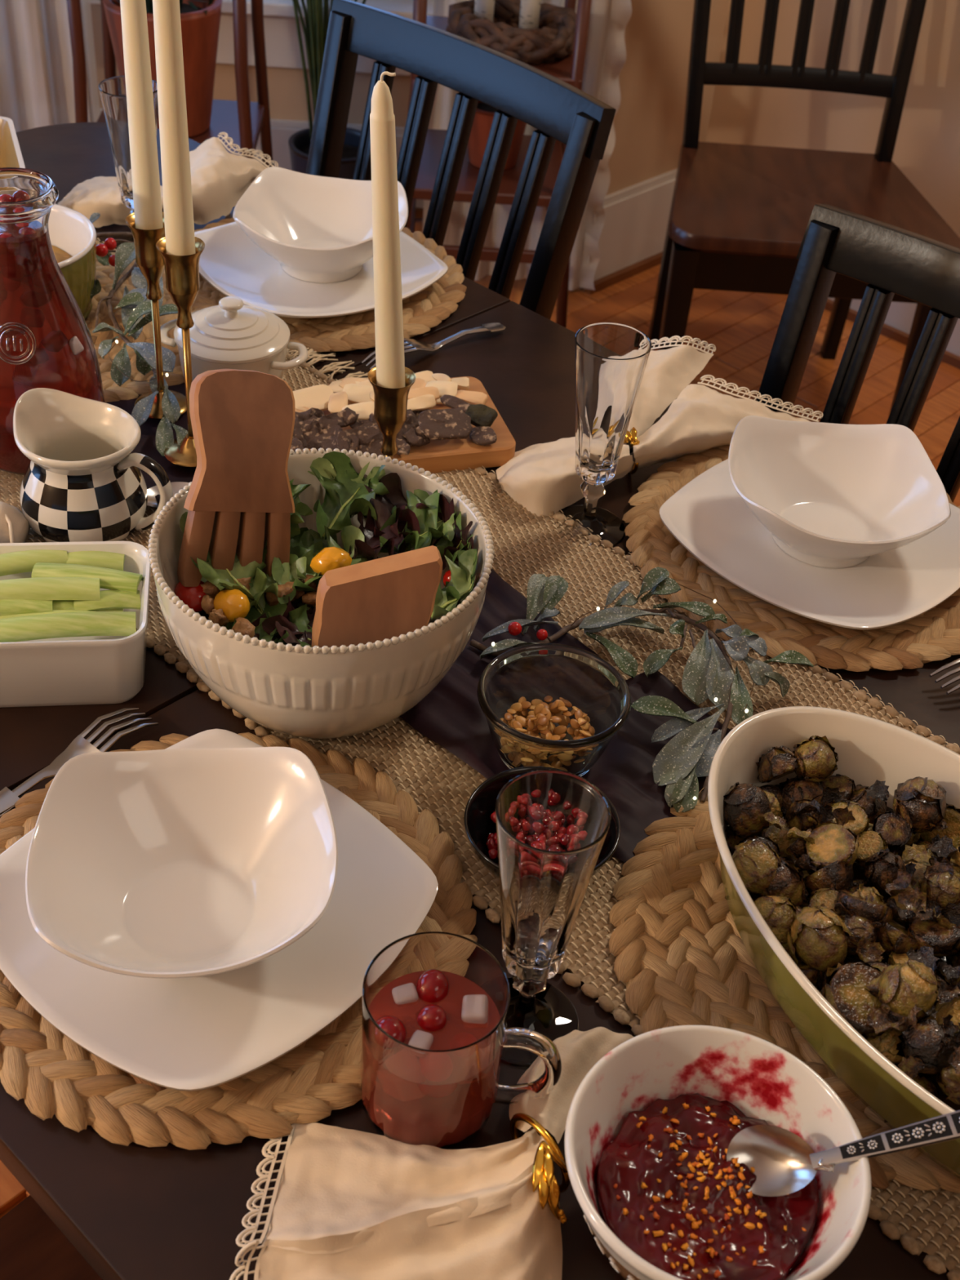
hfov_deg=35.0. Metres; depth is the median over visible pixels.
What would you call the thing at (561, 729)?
pumpkin seed
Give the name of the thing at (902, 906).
sprout
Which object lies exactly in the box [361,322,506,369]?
fork
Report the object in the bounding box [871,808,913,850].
sprout
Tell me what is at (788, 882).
sprout
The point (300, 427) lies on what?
cracker
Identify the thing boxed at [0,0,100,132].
curtain
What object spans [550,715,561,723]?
pumpkin seed
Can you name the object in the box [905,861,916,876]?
sprout leaf
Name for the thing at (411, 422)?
cracker
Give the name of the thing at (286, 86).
wall
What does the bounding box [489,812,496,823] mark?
pomegranate seed
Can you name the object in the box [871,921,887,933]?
sprout leaf
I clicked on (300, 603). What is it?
salad leaf
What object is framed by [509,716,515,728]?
pumpkin seed
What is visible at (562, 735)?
pumpkin seed
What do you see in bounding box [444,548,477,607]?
salad leaf
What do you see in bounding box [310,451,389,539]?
salad leaf
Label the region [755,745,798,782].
sprout
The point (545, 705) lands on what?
pumpkin seed
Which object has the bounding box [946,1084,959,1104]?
sprout leaf
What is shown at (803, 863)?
sprout leaf
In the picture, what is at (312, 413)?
cracker
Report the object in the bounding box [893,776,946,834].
sprout
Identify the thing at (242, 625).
walnut piece
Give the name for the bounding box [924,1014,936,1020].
sprout leaf
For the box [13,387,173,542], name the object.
pitcher
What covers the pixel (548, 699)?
pumpkin seed
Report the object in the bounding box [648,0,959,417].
dining chair
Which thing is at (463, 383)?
cheese slice
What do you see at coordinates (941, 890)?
sprout
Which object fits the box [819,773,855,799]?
sprout
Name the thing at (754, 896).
sprout
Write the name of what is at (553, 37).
twig wreath
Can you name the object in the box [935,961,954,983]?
sprout
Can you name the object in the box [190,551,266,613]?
salad leaf
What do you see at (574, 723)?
pumpkin seed
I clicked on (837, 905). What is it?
sprout leaf
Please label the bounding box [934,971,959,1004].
sprout leaf
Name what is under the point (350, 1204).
napkin
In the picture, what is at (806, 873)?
sprout
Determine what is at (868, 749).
baking dish
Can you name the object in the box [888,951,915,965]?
sprout
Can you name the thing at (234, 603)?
tomato
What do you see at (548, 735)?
pumpkin seed
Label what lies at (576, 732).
pumpkin seed
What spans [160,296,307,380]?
lidded pot
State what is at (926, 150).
wall
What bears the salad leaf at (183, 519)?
in the salad bowl at (306, 691)
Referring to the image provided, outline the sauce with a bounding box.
[596,1093,819,1279]
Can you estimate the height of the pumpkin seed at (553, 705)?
0.005 m
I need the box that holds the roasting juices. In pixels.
[728,784,959,1111]
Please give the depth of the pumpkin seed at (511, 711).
0.99 m
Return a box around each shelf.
[96,99,264,155]
[411,15,582,89]
[413,128,563,207]
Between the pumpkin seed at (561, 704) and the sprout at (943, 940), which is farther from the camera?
the pumpkin seed at (561, 704)
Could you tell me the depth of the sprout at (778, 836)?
0.92 m
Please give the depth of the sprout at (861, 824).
0.92 m
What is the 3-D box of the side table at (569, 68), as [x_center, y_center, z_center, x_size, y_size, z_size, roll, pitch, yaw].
[0.016,-0.923,2.786,0.338,0.741,0.330,3,39,-3]
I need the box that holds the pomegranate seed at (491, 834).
[486,832,493,840]
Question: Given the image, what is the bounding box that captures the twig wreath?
[445,0,576,64]
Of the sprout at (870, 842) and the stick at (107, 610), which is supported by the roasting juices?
the sprout at (870, 842)
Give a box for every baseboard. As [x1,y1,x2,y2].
[99,108,423,217]
[579,168,677,294]
[824,297,959,369]
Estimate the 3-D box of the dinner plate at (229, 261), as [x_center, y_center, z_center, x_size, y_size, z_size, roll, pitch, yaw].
[-0.164,-0.373,1.506,0.229,0.022,0.229,-24,47,-31]
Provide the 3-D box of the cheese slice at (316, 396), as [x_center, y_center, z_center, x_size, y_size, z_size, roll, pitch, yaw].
[-0.142,-0.204,1.292,0.040,0.012,0.026,-18,45,-26]
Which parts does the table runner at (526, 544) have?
cloth strip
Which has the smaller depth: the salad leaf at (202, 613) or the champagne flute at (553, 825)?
the champagne flute at (553, 825)
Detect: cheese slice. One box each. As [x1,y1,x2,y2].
[293,384,333,411]
[294,406,308,412]
[328,380,359,393]
[328,391,347,413]
[338,377,368,388]
[342,383,373,403]
[342,401,373,420]
[358,379,372,386]
[369,390,373,400]
[407,386,439,399]
[407,394,435,411]
[409,377,426,389]
[414,370,435,383]
[425,380,457,397]
[431,373,451,381]
[435,397,443,404]
[451,377,469,390]
[455,390,488,404]
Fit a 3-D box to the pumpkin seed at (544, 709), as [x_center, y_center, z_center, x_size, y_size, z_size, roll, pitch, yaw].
[0.043,0.049,0.992,0.007,0.005,0.009,-15,44,-23]
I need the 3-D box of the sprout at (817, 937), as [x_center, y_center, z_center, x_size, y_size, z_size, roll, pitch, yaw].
[0.186,0.165,0.838,0.037,0.038,0.037,-17,44,-24]
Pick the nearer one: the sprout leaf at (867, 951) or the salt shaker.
the sprout leaf at (867, 951)
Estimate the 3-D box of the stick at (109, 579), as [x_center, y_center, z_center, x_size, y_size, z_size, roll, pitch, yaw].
[-0.268,-0.044,1.039,0.072,0.012,0.017,7,39,2]
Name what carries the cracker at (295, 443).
on the cutting board
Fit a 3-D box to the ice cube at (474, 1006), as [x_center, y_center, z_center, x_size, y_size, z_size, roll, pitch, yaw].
[-0.002,0.189,0.773,0.014,0.014,0.016,5,39,0]
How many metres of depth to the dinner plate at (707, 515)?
1.17 m
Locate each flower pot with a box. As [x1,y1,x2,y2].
[102,0,222,138]
[466,100,526,170]
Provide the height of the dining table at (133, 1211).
0.720 m
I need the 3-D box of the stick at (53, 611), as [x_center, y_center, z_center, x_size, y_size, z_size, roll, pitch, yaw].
[-0.299,-0.015,1.018,0.081,0.011,0.013,-1,40,-8]
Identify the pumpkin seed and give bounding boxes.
[504,712,512,720]
[506,708,515,714]
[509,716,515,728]
[510,702,521,711]
[512,720,522,728]
[515,715,527,726]
[515,728,527,732]
[518,696,526,703]
[520,701,531,709]
[520,709,528,716]
[525,717,537,720]
[525,731,534,735]
[526,725,540,733]
[526,728,537,732]
[527,717,534,729]
[528,705,535,710]
[528,711,534,716]
[531,698,542,706]
[533,703,543,715]
[533,712,540,726]
[537,713,548,726]
[537,715,547,725]
[537,724,547,730]
[539,729,551,734]
[541,702,549,709]
[541,707,551,720]
[543,695,552,702]
[545,732,552,739]
[547,721,551,730]
[548,702,560,713]
[550,701,559,710]
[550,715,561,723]
[550,722,555,730]
[551,734,560,740]
[553,724,567,735]
[555,699,564,707]
[556,706,568,711]
[557,714,568,726]
[559,733,565,740]
[560,698,572,706]
[562,711,572,716]
[563,715,569,723]
[567,727,574,735]
[569,718,579,728]
[573,728,581,736]
[574,708,583,720]
[577,717,588,729]
[577,735,584,739]
[578,720,587,725]
[578,729,591,736]
[588,725,595,734]
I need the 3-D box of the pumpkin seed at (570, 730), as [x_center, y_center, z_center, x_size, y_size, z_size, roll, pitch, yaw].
[0.060,0.060,0.998,0.005,0.005,0.008,27,44,25]
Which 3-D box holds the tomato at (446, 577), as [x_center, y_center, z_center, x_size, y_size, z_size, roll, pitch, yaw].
[-0.015,-0.040,1.036,0.021,0.018,0.016,5,39,0]
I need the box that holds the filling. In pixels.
[51,244,72,262]
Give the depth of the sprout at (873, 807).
0.94 m
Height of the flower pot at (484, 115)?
0.112 m
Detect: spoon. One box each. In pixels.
[146,481,188,506]
[726,1110,959,1196]
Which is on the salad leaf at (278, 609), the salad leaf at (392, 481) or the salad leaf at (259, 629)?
the salad leaf at (259, 629)
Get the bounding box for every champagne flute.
[97,75,158,249]
[495,769,611,1067]
[550,322,651,547]
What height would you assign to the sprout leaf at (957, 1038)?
0.014 m
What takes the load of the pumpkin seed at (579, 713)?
in the bowl at (592, 685)
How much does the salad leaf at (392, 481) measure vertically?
0.035 m
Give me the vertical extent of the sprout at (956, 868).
0.023 m
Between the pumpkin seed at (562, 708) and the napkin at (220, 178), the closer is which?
the pumpkin seed at (562, 708)
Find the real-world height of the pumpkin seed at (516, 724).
0.003 m
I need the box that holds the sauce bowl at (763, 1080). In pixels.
[564,1025,871,1279]
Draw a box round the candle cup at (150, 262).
[125,212,164,300]
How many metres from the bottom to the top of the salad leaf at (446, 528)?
0.040 m
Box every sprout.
[723,782,771,838]
[724,887,759,902]
[725,831,744,851]
[731,839,782,893]
[734,834,780,857]
[753,895,798,945]
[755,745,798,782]
[756,859,808,906]
[757,784,782,808]
[759,816,797,857]
[763,790,782,826]
[778,775,823,815]
[782,942,793,959]
[783,826,814,861]
[784,799,822,831]
[785,860,810,878]
[786,900,853,972]
[792,735,838,784]
[792,959,824,991]
[797,895,809,909]
[803,821,859,871]
[804,860,853,893]
[807,887,839,910]
[818,956,849,989]
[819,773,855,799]
[821,961,886,1039]
[828,800,870,836]
[834,888,894,927]
[840,913,876,958]
[848,784,887,822]
[848,879,884,900]
[852,885,884,903]
[853,953,888,962]
[854,831,888,867]
[862,848,906,891]
[863,1029,906,1064]
[864,960,890,997]
[866,822,893,852]
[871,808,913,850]
[875,919,917,956]
[877,958,941,1022]
[880,850,897,896]
[884,1068,940,1122]
[886,893,906,925]
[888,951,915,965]
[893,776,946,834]
[895,1018,958,1081]
[902,858,932,884]
[904,905,959,959]
[905,832,922,845]
[916,840,937,865]
[918,871,959,907]
[920,803,959,847]
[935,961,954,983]
[935,974,946,982]
[935,994,959,1037]
[936,1065,959,1102]
[946,942,959,956]
[949,846,959,866]
[949,862,959,880]
[950,973,959,995]
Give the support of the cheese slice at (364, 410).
on the cracker at (371, 421)
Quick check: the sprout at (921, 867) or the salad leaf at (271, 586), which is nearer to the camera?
the sprout at (921, 867)
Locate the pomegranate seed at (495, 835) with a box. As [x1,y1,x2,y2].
[492,832,497,842]
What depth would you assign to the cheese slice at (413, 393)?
1.31 m
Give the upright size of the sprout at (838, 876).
0.031 m
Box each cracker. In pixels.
[290,436,303,452]
[293,420,312,448]
[294,407,324,421]
[302,418,342,450]
[317,427,359,452]
[318,407,359,429]
[336,425,384,457]
[349,412,377,428]
[368,424,405,441]
[395,438,410,455]
[401,408,419,440]
[402,426,430,446]
[413,408,430,419]
[417,408,472,439]
[440,394,471,413]
[465,404,497,426]
[469,426,497,445]
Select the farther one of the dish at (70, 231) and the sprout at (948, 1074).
the dish at (70, 231)
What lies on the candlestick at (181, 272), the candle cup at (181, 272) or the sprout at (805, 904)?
the candle cup at (181, 272)
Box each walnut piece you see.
[200,580,219,598]
[200,595,213,615]
[208,608,228,626]
[224,577,251,590]
[231,617,255,637]
[265,583,295,606]
[284,582,305,599]
[301,591,316,608]
[303,573,317,591]
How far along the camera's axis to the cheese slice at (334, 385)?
1.32 m
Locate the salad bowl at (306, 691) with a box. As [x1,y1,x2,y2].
[147,447,494,738]
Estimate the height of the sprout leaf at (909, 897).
0.009 m
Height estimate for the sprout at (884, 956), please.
0.030 m
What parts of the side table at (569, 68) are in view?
leg, leg, leg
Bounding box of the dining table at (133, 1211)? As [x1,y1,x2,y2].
[0,122,959,1279]
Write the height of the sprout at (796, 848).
0.024 m
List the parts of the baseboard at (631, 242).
shoe moulding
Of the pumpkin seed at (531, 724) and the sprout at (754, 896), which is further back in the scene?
the pumpkin seed at (531, 724)
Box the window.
[90,0,433,75]
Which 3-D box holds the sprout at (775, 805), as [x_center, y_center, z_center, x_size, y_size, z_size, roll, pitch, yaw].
[0.171,0.104,0.926,0.025,0.026,0.026,28,45,26]
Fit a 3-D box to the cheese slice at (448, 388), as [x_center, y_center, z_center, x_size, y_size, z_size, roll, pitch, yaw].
[-0.034,-0.217,1.319,0.028,0.009,0.019,5,39,0]
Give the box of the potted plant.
[288,0,365,179]
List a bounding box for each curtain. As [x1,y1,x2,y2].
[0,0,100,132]
[422,0,631,290]
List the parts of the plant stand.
leg, leg, leg, leg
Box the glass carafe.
[0,167,105,475]
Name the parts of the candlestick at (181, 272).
stem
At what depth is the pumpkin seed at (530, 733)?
0.99 m
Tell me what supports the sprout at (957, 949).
in the baking dish at (868, 749)
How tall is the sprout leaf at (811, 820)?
0.012 m
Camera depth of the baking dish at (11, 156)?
1.60 m
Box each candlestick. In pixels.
[125,212,186,419]
[155,236,204,467]
[367,366,415,459]
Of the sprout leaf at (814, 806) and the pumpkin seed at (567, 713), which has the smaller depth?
the sprout leaf at (814, 806)
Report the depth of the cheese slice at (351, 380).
1.32 m
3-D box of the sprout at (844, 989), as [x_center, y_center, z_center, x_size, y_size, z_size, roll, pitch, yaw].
[0.202,0.195,0.811,0.042,0.033,0.039,7,39,2]
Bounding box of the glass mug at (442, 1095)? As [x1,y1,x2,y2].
[360,931,561,1149]
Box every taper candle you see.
[120,0,163,230]
[152,0,195,255]
[369,71,404,388]
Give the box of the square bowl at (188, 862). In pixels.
[25,746,337,978]
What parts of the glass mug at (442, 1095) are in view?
loop handle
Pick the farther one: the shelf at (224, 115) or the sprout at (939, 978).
the shelf at (224, 115)
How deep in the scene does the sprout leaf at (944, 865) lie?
0.87 m
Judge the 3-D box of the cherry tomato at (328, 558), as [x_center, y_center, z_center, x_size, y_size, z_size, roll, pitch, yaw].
[-0.099,-0.052,1.009,0.028,0.021,0.021,5,39,0]
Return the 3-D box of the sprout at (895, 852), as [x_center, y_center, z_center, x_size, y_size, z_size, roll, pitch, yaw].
[0.245,0.140,0.906,0.034,0.032,0.028,-25,48,-32]
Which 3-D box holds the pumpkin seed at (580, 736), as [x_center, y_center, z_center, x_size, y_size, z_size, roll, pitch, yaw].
[0.066,0.065,0.984,0.006,0.003,0.008,-24,47,-31]
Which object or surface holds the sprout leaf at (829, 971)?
on the sprout
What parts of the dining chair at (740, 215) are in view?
leg, post, rail, seat, post, leg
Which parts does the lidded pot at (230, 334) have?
loop handle, lid knob, lid, pot, loop handle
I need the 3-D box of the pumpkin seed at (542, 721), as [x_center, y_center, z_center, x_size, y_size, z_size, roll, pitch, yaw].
[0.041,0.052,0.984,0.008,0.002,0.006,-29,50,-34]
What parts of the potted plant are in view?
pot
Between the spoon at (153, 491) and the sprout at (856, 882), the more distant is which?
the spoon at (153, 491)
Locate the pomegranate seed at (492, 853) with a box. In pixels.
[488,848,497,859]
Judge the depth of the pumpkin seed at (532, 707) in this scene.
1.01 m
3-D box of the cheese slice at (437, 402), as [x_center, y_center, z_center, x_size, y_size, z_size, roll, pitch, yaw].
[-0.040,-0.211,1.316,0.030,0.010,0.020,-13,43,-21]
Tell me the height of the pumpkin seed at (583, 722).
0.005 m
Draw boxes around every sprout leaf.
[760,811,786,830]
[786,826,814,844]
[788,800,819,818]
[791,853,822,871]
[800,800,823,825]
[811,800,832,824]
[813,804,834,826]
[820,786,850,806]
[826,962,850,976]
[830,806,855,826]
[834,902,853,915]
[855,935,884,962]
[857,883,875,897]
[864,779,888,801]
[866,1003,906,1033]
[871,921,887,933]
[884,867,914,896]
[886,897,916,922]
[888,1013,899,1022]
[889,1004,921,1031]
[897,885,926,915]
[897,1054,924,1079]
[902,843,934,864]
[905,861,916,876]
[906,946,939,971]
[911,878,919,889]
[915,898,933,919]
[917,900,941,922]
[921,1004,937,1017]
[923,857,954,881]
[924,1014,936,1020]
[927,834,956,857]
[929,817,949,831]
[932,907,955,928]
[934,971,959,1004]
[937,960,959,980]
[941,902,959,927]
[941,1013,959,1035]
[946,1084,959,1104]
[948,1045,959,1074]
[953,1022,959,1045]
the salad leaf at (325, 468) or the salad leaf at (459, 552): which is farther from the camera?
the salad leaf at (325, 468)
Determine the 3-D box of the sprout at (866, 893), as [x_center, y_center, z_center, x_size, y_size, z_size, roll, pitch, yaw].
[0.218,0.152,0.856,0.025,0.025,0.017,-10,42,-18]
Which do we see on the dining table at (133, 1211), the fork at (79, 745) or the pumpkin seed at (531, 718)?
the fork at (79, 745)
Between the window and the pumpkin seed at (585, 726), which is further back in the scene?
the window
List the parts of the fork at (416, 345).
handle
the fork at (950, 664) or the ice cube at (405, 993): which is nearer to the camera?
the ice cube at (405, 993)
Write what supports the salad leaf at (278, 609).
in the salad bowl at (306, 691)
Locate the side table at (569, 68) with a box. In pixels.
[406,0,591,328]
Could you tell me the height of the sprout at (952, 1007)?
0.030 m
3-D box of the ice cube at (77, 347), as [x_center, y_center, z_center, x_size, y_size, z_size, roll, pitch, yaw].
[-0.313,-0.227,1.176,0.013,0.017,0.016,-16,44,-24]
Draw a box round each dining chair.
[0,1195,102,1279]
[306,0,616,319]
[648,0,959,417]
[755,204,959,502]
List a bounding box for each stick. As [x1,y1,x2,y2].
[0,549,68,576]
[0,577,100,600]
[0,599,53,616]
[0,609,93,618]
[0,611,136,642]
[31,562,142,594]
[53,600,75,609]
[66,551,124,570]
[73,590,140,611]
[93,608,123,611]
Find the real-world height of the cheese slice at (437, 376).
0.008 m
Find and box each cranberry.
[376,1015,406,1042]
[415,968,448,1002]
[416,1004,447,1031]
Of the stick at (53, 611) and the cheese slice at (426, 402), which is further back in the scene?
the cheese slice at (426, 402)
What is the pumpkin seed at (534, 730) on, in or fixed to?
in the bowl at (592, 685)
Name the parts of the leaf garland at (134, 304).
stem, stem, stem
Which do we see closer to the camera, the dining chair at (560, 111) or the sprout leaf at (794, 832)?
the sprout leaf at (794, 832)
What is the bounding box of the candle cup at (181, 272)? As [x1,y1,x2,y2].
[155,236,204,328]
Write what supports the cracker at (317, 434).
on the cutting board
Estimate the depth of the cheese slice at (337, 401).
1.28 m
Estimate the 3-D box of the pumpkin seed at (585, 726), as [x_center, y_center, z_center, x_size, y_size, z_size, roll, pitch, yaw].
[0.067,0.055,0.993,0.007,0.005,0.008,-17,44,-25]
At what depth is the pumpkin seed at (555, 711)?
1.01 m
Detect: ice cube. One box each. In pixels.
[72,336,84,355]
[391,982,418,1004]
[408,1030,433,1049]
[461,994,488,1023]
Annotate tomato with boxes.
[173,580,206,612]
[213,588,249,622]
[309,546,352,575]
[442,569,451,586]
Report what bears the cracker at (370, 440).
on the cutting board
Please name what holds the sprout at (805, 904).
on the roasting juices
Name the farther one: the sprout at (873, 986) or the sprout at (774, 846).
the sprout at (774, 846)
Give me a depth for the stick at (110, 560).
1.06 m
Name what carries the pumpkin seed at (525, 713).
in the bowl at (592, 685)
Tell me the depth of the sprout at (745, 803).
0.91 m
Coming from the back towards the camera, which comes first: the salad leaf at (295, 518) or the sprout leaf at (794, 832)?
the salad leaf at (295, 518)
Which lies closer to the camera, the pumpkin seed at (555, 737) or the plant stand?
the pumpkin seed at (555, 737)
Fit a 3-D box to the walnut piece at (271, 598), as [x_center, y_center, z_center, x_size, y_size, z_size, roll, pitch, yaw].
[-0.130,-0.029,1.005,0.023,0.015,0.015,5,39,0]
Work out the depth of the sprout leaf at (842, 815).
0.91 m
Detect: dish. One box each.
[0,116,25,168]
[0,541,151,707]
[48,204,96,318]
[707,706,959,1178]
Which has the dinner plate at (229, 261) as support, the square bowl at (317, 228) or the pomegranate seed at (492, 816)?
the square bowl at (317, 228)
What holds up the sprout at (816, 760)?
in the baking dish at (868, 749)
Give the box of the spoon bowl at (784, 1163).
[726,1124,817,1196]
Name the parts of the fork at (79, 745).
handle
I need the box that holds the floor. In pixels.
[0,217,959,1217]
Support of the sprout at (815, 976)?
on the roasting juices
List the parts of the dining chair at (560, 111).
post, rail, post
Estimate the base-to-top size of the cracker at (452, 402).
0.009 m
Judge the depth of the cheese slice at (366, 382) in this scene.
1.32 m
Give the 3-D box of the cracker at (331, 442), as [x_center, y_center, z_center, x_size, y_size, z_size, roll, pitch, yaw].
[-0.114,-0.160,1.242,0.022,0.017,0.032,-29,50,-34]
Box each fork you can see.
[0,707,158,817]
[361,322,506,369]
[928,657,959,694]
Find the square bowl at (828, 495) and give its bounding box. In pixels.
[728,415,951,568]
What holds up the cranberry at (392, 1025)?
in the glass mug at (442, 1095)
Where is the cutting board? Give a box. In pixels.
[307,376,515,473]
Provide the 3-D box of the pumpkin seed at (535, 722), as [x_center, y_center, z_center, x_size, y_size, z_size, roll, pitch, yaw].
[0.038,0.052,0.998,0.007,0.006,0.008,13,40,9]
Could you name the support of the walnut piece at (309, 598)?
on the salad leaf at (294, 605)
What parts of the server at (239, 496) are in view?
blade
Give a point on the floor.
(742, 327)
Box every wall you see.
[90,4,410,127]
[605,0,729,195]
[706,0,959,237]
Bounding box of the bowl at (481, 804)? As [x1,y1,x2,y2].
[463,766,620,878]
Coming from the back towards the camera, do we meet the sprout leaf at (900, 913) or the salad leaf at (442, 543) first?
the salad leaf at (442, 543)
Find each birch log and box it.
[474,0,494,21]
[518,0,541,29]
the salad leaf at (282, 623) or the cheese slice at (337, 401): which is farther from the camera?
the cheese slice at (337, 401)
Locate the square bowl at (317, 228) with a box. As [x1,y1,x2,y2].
[232,166,408,283]
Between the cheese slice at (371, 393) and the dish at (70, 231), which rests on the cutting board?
the cheese slice at (371, 393)
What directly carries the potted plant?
on the floor
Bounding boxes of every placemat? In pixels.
[0,732,477,1150]
[84,248,223,402]
[162,217,466,351]
[608,791,959,1193]
[622,444,959,671]
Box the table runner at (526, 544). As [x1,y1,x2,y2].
[0,237,959,1279]
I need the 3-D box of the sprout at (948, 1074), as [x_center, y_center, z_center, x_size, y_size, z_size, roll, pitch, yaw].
[0.247,0.228,0.786,0.026,0.019,0.027,-13,43,-21]
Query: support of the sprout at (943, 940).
in the baking dish at (868, 749)
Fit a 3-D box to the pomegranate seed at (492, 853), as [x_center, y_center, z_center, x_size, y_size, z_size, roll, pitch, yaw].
[0.008,0.128,0.912,0.006,0.007,0.008,10,39,6]
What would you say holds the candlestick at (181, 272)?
on the table runner at (526, 544)
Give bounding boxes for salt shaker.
[0,501,30,542]
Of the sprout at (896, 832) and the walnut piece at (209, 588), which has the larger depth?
the walnut piece at (209, 588)
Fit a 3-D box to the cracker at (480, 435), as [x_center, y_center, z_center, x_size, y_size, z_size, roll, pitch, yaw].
[0.003,-0.171,1.274,0.023,0.010,0.020,5,39,0]
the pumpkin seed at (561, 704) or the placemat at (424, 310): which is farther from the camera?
the placemat at (424, 310)
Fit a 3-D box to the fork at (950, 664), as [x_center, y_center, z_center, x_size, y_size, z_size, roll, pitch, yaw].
[0.396,0.015,1.112,0.150,0.017,0.025,-12,42,-20]
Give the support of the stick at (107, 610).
in the dish at (87, 669)
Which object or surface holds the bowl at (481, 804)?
on the table runner at (526, 544)
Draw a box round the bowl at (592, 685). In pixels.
[477,643,631,776]
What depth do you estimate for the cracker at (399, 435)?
1.26 m
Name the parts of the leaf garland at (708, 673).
stem, stem, stem, stem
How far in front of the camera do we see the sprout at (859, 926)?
0.83 m
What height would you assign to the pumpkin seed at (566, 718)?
0.004 m
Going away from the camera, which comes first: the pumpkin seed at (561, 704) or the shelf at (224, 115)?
the pumpkin seed at (561, 704)
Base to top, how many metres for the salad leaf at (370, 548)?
0.032 m
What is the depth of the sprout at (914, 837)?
0.93 m
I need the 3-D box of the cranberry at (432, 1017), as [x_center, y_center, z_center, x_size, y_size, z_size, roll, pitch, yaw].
[-0.024,0.191,0.767,0.016,0.016,0.015,5,39,0]
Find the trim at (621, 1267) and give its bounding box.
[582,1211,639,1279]
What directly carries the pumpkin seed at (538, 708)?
in the bowl at (592, 685)
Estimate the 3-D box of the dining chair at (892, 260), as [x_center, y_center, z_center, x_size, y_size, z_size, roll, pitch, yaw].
[0.266,0.130,1.427,0.522,0.869,0.460,-30,51,-35]
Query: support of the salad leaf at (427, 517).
in the salad bowl at (306, 691)
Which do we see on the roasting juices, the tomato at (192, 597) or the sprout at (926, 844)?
the sprout at (926, 844)
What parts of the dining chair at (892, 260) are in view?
post, rail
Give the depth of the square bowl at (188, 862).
0.86 m
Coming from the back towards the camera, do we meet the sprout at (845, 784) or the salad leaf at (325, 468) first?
the salad leaf at (325, 468)
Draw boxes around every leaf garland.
[89,213,187,456]
[469,566,813,812]
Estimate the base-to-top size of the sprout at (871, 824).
0.026 m
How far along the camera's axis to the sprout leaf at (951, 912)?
0.84 m
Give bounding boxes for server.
[177,368,295,586]
[311,545,442,647]
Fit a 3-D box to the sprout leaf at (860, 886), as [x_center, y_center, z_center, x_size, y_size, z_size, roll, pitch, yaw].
[0.216,0.142,0.854,0.012,0.008,0.012,12,40,8]
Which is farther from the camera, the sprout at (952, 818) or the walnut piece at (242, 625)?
the walnut piece at (242, 625)
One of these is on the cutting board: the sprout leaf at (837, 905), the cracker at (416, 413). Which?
the cracker at (416, 413)
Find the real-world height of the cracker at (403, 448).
0.011 m
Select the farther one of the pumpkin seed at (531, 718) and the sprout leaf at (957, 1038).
the pumpkin seed at (531, 718)
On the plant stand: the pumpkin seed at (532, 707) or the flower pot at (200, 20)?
the flower pot at (200, 20)
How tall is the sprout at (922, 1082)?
0.022 m
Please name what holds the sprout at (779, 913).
on the roasting juices
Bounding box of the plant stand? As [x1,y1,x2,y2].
[66,0,273,168]
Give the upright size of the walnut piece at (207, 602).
0.011 m
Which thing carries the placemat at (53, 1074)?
on the dining table at (133, 1211)
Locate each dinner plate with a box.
[0,728,438,1091]
[194,222,448,318]
[659,458,959,629]
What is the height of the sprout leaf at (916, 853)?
0.008 m
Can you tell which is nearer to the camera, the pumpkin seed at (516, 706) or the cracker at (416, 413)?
the pumpkin seed at (516, 706)
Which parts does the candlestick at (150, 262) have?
stem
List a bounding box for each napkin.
[57,132,278,227]
[229,1026,634,1279]
[495,335,822,516]
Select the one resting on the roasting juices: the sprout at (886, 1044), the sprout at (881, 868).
the sprout at (886, 1044)
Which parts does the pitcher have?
handle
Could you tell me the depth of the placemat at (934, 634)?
1.14 m
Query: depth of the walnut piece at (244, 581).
1.00 m
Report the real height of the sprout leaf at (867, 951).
0.012 m
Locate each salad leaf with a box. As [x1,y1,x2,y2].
[179,511,187,533]
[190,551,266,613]
[198,609,222,626]
[221,582,287,630]
[231,556,311,608]
[231,617,276,641]
[251,613,303,644]
[262,492,304,562]
[262,596,315,645]
[267,604,311,647]
[271,551,322,591]
[286,598,304,607]
[289,479,313,539]
[289,528,341,548]
[289,531,335,550]
[289,540,323,577]
[291,600,314,610]
[292,527,308,542]
[296,524,367,582]
[307,457,385,518]
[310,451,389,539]
[348,497,413,559]
[364,472,429,537]
[377,489,444,555]
[402,488,460,551]
[431,493,473,569]
[431,548,477,619]
[435,509,473,563]
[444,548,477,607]
[448,544,476,608]
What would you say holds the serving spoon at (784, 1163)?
in the sauce bowl at (763, 1080)
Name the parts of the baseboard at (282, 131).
shoe moulding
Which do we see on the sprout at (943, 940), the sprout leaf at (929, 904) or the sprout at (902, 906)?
the sprout leaf at (929, 904)
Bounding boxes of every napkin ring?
[509,1112,569,1223]
[623,426,639,474]
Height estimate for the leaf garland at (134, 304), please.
0.060 m
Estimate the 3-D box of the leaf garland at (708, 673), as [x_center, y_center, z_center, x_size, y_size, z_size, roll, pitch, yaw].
[0.123,0.010,1.067,0.185,0.036,0.218,-29,50,-34]
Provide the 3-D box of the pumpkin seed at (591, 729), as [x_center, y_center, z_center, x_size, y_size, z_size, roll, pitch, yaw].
[0.073,0.059,0.995,0.005,0.004,0.008,3,39,-3]
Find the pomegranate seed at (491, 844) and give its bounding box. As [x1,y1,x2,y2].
[487,836,497,849]
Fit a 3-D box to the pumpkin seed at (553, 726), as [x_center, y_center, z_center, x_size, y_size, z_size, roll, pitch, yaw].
[0.046,0.057,1.000,0.009,0.006,0.006,-19,45,-27]

